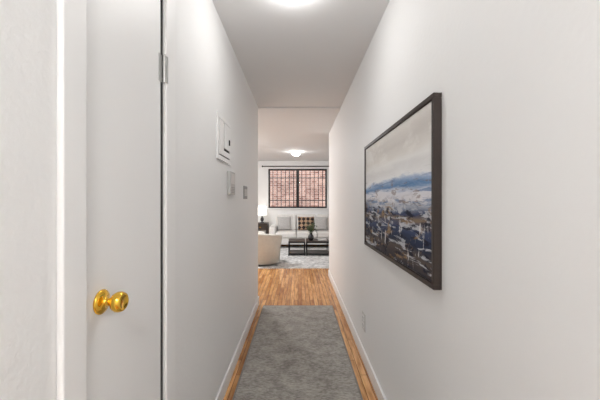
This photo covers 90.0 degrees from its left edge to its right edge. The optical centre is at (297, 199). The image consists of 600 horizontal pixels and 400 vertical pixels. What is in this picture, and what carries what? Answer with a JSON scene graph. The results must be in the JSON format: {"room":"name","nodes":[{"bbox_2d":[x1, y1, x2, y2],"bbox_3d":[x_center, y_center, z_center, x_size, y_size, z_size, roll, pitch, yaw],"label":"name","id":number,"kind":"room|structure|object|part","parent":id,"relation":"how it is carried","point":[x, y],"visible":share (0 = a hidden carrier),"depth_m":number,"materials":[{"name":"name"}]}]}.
{"room":"apartment hallway","nodes":[
{"label":"apartment hallway","id":0,"kind":"room"},
{"bbox_2d":[0,0,257,399],"bbox_3d":[-1.569,0.075,0.715,2.062,2.650,6.630,0,0,0],"label":"wall","id":1,"kind":"structure","parent":0,"point":[216,232],"depth_m":1.37,"materials":[{"name":"white paint"}]},
{"bbox_2d":[56,0,174,399],"bbox_3d":[-0.528,0.220,0.975,0.018,2.360,0.620,0,0,0],"label":"door frame","id":2,"kind":"structure","parent":1,"relation":"attached to","point":[71,15],"depth_m":0.71,"materials":[{"name":"white paint"}]},
{"bbox_2d":[87,0,159,399],"bbox_3d":[-0.559,0.258,0.965,0.036,2.268,0.437,0,0,0],"label":"door","id":3,"kind":"structure","parent":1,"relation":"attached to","point":[123,36],"depth_m":0.93,"materials":[{"name":"white paint"}]},
{"bbox_2d":[93,289,128,314],"bbox_3d":[-0.509,0.280,0.825,0.065,0.068,0.068,0,0,0],"label":"handle","id":4,"kind":"object","parent":3,"relation":"attached to","point":[118,302],"visible":1,"depth_m":0.81,"materials":[{"name":"gold metal"}]},
{"bbox_2d":[159,53,167,83],"bbox_3d":[-0.532,0.311,1.186,0.020,1.783,0.042,0,0,0],"label":"hinges","id":5,"kind":"object","parent":3,"relation":"attached to","point":[165,59],"visible":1,"depth_m":1.19,"materials":[{"name":"grey paint"}]},
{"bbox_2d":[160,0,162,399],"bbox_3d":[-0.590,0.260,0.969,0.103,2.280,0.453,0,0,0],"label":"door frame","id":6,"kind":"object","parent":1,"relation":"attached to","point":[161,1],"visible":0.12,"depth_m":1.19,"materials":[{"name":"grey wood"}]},
{"bbox_2d":[216,111,230,164],"bbox_3d":[-0.525,-0.430,2.160,0.024,0.310,0.380,0,0,0],"label":"electrical panel","id":7,"kind":"object","parent":1,"relation":"attached to","point":[223,128],"visible":1,"depth_m":2.10,"materials":[{"name":"white paint"}]},
{"bbox_2d":[227,171,234,194],"bbox_3d":[-0.522,-0.130,2.350,0.031,0.180,0.170,0,0,0],"label":"intercom","id":8,"kind":"object","parent":1,"relation":"attached to","point":[230,175],"visible":1,"depth_m":2.27,"materials":[{"name":"grey paint"}]},
{"bbox_2d":[215,296,258,399],"bbox_3d":[-0.530,1.345,0.715,0.015,0.110,6.630,0,0,0],"label":"baseboard","id":9,"kind":"structure","parent":1,"relation":"attached to","point":[222,391],"depth_m":2.53,"materials":[{"name":"white paint"}]},
{"bbox_2d":[243,186,246,198],"bbox_3d":[-0.531,-0.075,3.050,0.012,0.130,0.200,0,0,0],"label":"light switch","id":10,"kind":"object","parent":1,"relation":"attached to","point":[244,187],"visible":1,"depth_m":2.99,"materials":[{"name":"grey plastic"}]},
{"bbox_2d":[258,161,328,233],"bbox_3d":[-0.150,0.075,9.700,5.140,2.650,0.200,0,0,0],"label":"wall","id":11,"kind":"structure","parent":0,"point":[271,215],"depth_m":9.60,"materials":[{"name":"white paint"}]},
{"bbox_2d":[262,166,328,166],"bbox_3d":[0.015,-1.070,9.553,2.340,0.050,0.095,0,0,0],"label":"curtain rod","id":12,"kind":"object","parent":11,"relation":"attached to","point":[262,166],"visible":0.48,"depth_m":9.52,"materials":[{"name":"black metal"}]},
{"bbox_2d":[268,169,326,207],"bbox_3d":[-0.010,-0.370,9.680,1.880,1.260,0.060,0,0,0],"label":"window","id":13,"kind":"structure","parent":11,"relation":"in","point":[269,170],"depth_m":9.65,"materials":[{"name":"black metal"}]},
{"bbox_2d":[270,171,324,205],"bbox_3d":[-0.010,-0.370,9.770,1.880,1.260,0.019,0,0,0],"label":"security bars","id":14,"kind":"object","parent":11,"relation":"attached to","point":[281,200],"visible":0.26,"depth_m":9.77,"materials":[{"name":"black metal"}]},
{"bbox_2d":[266,208,328,208],"bbox_3d":[-0.010,0.275,9.570,2.000,0.030,0.060,0,0,0],"label":"sill","id":15,"kind":"structure","parent":11,"relation":"attached to","point":[266,208],"depth_m":9.54,"materials":[{"name":"white paint"}]},
{"bbox_2d":[223,245,377,399],"bbox_3d":[-0.150,1.450,3.525,5.200,0.100,12.550,0,0,0],"label":"floor","id":16,"kind":"structure","parent":0,"point":[279,286],"depth_m":4.31,"materials":[{"name":"brown wood"}]},
{"bbox_2d":[258,222,268,233],"bbox_3d":[-1.140,1.050,9.248,0.440,0.700,0.445,0,0,0],"label":"side table","id":17,"kind":"object","parent":16,"relation":"on","point":[261,226],"visible":0.29,"depth_m":9.05,"materials":[{"name":"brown wood"}]},
{"bbox_2d":[258,206,266,222],"bbox_3d":[-1.100,0.440,9.200,0.280,0.520,0.280,0,0,0],"label":"table lamp","id":18,"kind":"object","parent":17,"relation":"on","point":[261,209],"visible":0.98,"depth_m":9.10,"materials":[{"name":"white fabric"}]},
{"bbox_3d":[-1.100,0.320,9.200,0.280,0.280,0.280,0,0,0],"label":"lamp shade","id":19,"kind":"part","parent":18,"relation":"part of","materials":[{"name":"white fabric"}]},
{"bbox_2d":[258,246,328,268],"bbox_3d":[0.050,1.395,7.545,3.100,0.010,2.910,0,0,0],"label":"area rug","id":20,"kind":"object","parent":16,"relation":"on","point":[291,261],"visible":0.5,"depth_m":6.89,"materials":[{"name":"carpet"}]},
{"bbox_2d":[258,231,281,264],"bbox_3d":[-0.830,1.040,6.622,0.823,0.700,0.930,0,0,-20],"label":"armchair","id":21,"kind":"object","parent":20,"relation":"on","point":[269,245],"visible":0.56,"depth_m":6.25,"materials":[{"name":"fabric"}]},
{"bbox_2d":[288,239,304,255],"bbox_3d":[-0.030,1.210,7.750,0.420,0.360,0.550,0,0,0],"label":"coffee table","id":22,"kind":"object","parent":20,"relation":"on","point":[290,252],"visible":1,"depth_m":7.49,"materials":[{"name":"black metal"}]},
{"bbox_2d":[290,250,303,252],"bbox_3d":[-0.030,1.345,7.750,0.370,0.010,0.500,0,0,0],"label":"shelf","id":23,"kind":"object","parent":22,"relation":"attached to","point":[291,251],"depth_m":7.81,"materials":[{"name":"grey wood"}]},
{"bbox_2d":[269,214,328,244],"bbox_3d":[0.260,0.914,9.085,2.200,0.952,0.950,0,0,0],"label":"sofa","id":24,"kind":"object","parent":20,"relation":"on","point":[290,226],"visible":0.69,"depth_m":9.02,"materials":[{"name":"fabric"}]},
{"bbox_3d":[-0.740,1.040,9.090,0.200,0.540,0.940,0,0,0],"label":"arm","id":25,"kind":"part","parent":24,"relation":"part of","materials":[{"name":"fabric"}]},
{"bbox_2d":[277,217,290,229],"bbox_3d":[-0.420,0.710,9.090,0.420,0.420,0.150,0,-14,-9],"label":"throw pillow","id":26,"kind":"object","parent":24,"relation":"on","point":[284,223],"depth_m":9.04,"materials":[{"name":"grey fabric"}]},
{"bbox_2d":[276,230,296,237],"bbox_3d":[-0.340,1.010,8.960,0.592,0.180,0.700,0,0,0],"label":"seat cushion","id":27,"kind":"object","parent":24,"relation":"on","point":[285,233],"depth_m":8.62,"materials":[{"name":"fabric"}]},
{"bbox_2d":[277,214,296,229],"bbox_3d":[-0.340,0.685,9.261,0.588,0.490,0.180,0,-7,0],"label":"cushion","id":28,"kind":"object","parent":24,"relation":"on","point":[293,218],"depth_m":9.19,"materials":[{"name":"fabric"}]},
{"bbox_2d":[297,214,315,229],"bbox_3d":[0.260,0.685,9.261,0.588,0.490,0.180,0,-7,0],"label":"cushion","id":29,"kind":"object","parent":24,"relation":"on","point":[299,215],"depth_m":9.20,"materials":[{"name":"fabric"}]},
{"bbox_2d":[297,230,316,237],"bbox_3d":[0.260,1.010,8.960,0.592,0.180,0.700,0,0,0],"label":"seat cushion","id":30,"kind":"object","parent":24,"relation":"on","point":[300,233],"depth_m":8.62,"materials":[{"name":"fabric"}]},
{"bbox_2d":[314,217,326,229],"bbox_3d":[0.680,0.710,9.100,0.420,0.420,0.150,0,-14,6],"label":"throw pillow","id":31,"kind":"object","parent":24,"relation":"on","point":[321,222],"depth_m":9.04,"materials":[{"name":"grey fabric"}]},
{"bbox_2d":[316,230,328,237],"bbox_3d":[0.860,1.010,8.960,0.592,0.180,0.700,0,0,0],"label":"seat cushion","id":32,"kind":"object","parent":24,"relation":"on","point":[319,233],"depth_m":8.62,"materials":[{"name":"fabric"}]},
{"bbox_2d":[316,214,328,229],"bbox_3d":[0.860,0.685,9.261,0.588,0.490,0.180,0,-7,0],"label":"cushion","id":33,"kind":"object","parent":24,"relation":"on","point":[318,215],"depth_m":9.19,"materials":[{"name":"fabric"}]},
{"bbox_2d":[306,239,328,255],"bbox_3d":[0.500,1.210,7.750,0.580,0.360,0.550,0,0,0],"label":"coffee table","id":34,"kind":"object","parent":20,"relation":"on","point":[308,252],"visible":0.81,"depth_m":7.49,"materials":[{"name":"black metal"}]},
{"bbox_2d":[305,222,316,239],"bbox_3d":[0.342,0.796,7.676,0.380,0.468,0.298,0,0,45],"label":"potted plant","id":35,"kind":"object","parent":34,"relation":"on","point":[310,228],"visible":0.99,"depth_m":7.63,"materials":[{"name":"green plant"}]},
{"bbox_2d":[307,250,327,252],"bbox_3d":[0.500,1.345,7.750,0.530,0.010,0.500,0,0,0],"label":"shelf","id":36,"kind":"object","parent":34,"relation":"attached to","point":[308,251],"depth_m":7.81,"materials":[{"name":"grey wood"}]},
{"bbox_2d":[232,305,362,399],"bbox_3d":[-0.003,1.394,2.155,0.915,0.012,3.610,0,0,0],"label":"runner rug","id":37,"kind":"object","parent":16,"relation":"on","point":[296,352],"visible":1,"depth_m":2.61,"materials":[{"name":"carpet"}]},
{"bbox_2d":[212,0,389,160],"bbox_3d":[-0.150,-1.300,3.525,5.200,0.100,12.550,0,0,0],"label":"ceiling","id":38,"kind":"structure","parent":0,"point":[307,53],"depth_m":2.51,"materials":[{"name":"white paint"}]},
{"bbox_2d":[282,0,303,3],"bbox_3d":[-0.030,-1.202,1.740,0.235,0.097,0.235,0,0,0],"label":"flush ceiling light","id":39,"kind":"object","parent":38,"relation":"attached to","point":[285,1],"visible":1,"depth_m":1.78,"materials":[{"name":"white glass"}]},
{"bbox_2d":[291,151,300,155],"bbox_3d":[-0.050,-1.192,7.800,0.265,0.117,0.265,0,0,0],"label":"flush ceiling light","id":40,"kind":"object","parent":38,"relation":"attached to","point":[295,153],"visible":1,"depth_m":7.71,"materials":[{"name":"white glass"}]},
{"bbox_2d":[329,0,599,399],"bbox_3d":[1.438,0.075,1.480,1.725,2.650,8.160,0,0,0],"label":"wall","id":41,"kind":"structure","parent":0,"point":[515,315],"depth_m":0.90,"materials":[{"name":"white paint"}]},
{"bbox_2d":[258,107,340,133],"bbox_3d":[-1.012,-1.240,4.795,3.175,0.020,1.530,0,0,0],"label":"trim","id":42,"kind":"structure","parent":41,"relation":"attached to","point":[271,120],"depth_m":4.58,"materials":[{"name":"white paint"}]},
{"bbox_2d":[328,270,386,399],"bbox_3d":[0.568,1.345,1.480,0.015,0.110,8.160,0,0,0],"label":"baseboard","id":43,"kind":"structure","parent":41,"relation":"attached to","point":[378,390],"depth_m":2.65,"materials":[{"name":"white paint"}]},
{"bbox_2d":[362,310,364,331],"bbox_3d":[0.570,1.055,2.610,0.010,0.150,0.110,0,0,0],"label":"wall outlet","id":44,"kind":"object","parent":41,"relation":"attached to","point":[363,314],"visible":1,"depth_m":2.59,"materials":[{"name":"grey plastic"}]},
{"bbox_2d":[364,92,441,289],"bbox_3d":[0.558,-0.035,1.824,0.034,0.790,1.252,0,0,0],"label":"framed painting","id":45,"kind":"object","parent":41,"relation":"attached to","point":[403,164],"visible":1,"depth_m":1.47,"materials":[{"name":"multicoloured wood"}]},
{"label":"outside","id":46,"kind":"structure","parent":0,"visible":0},
{"bbox_3d":[0.000,2.950,11.150,10.000,0.100,2.700,0,0,0],"label":"ground","id":47,"kind":"structure","parent":46,"visible":0},
{"bbox_2d":[270,171,324,205],"bbox_3d":[0.000,-1.100,12.350,10.000,8.000,0.300,0,0,0],"label":"brick building","id":48,"kind":"structure","parent":47,"relation":"on","point":[275,176],"depth_m":12.20,"materials":[{"name":"red brick"}]}
]}

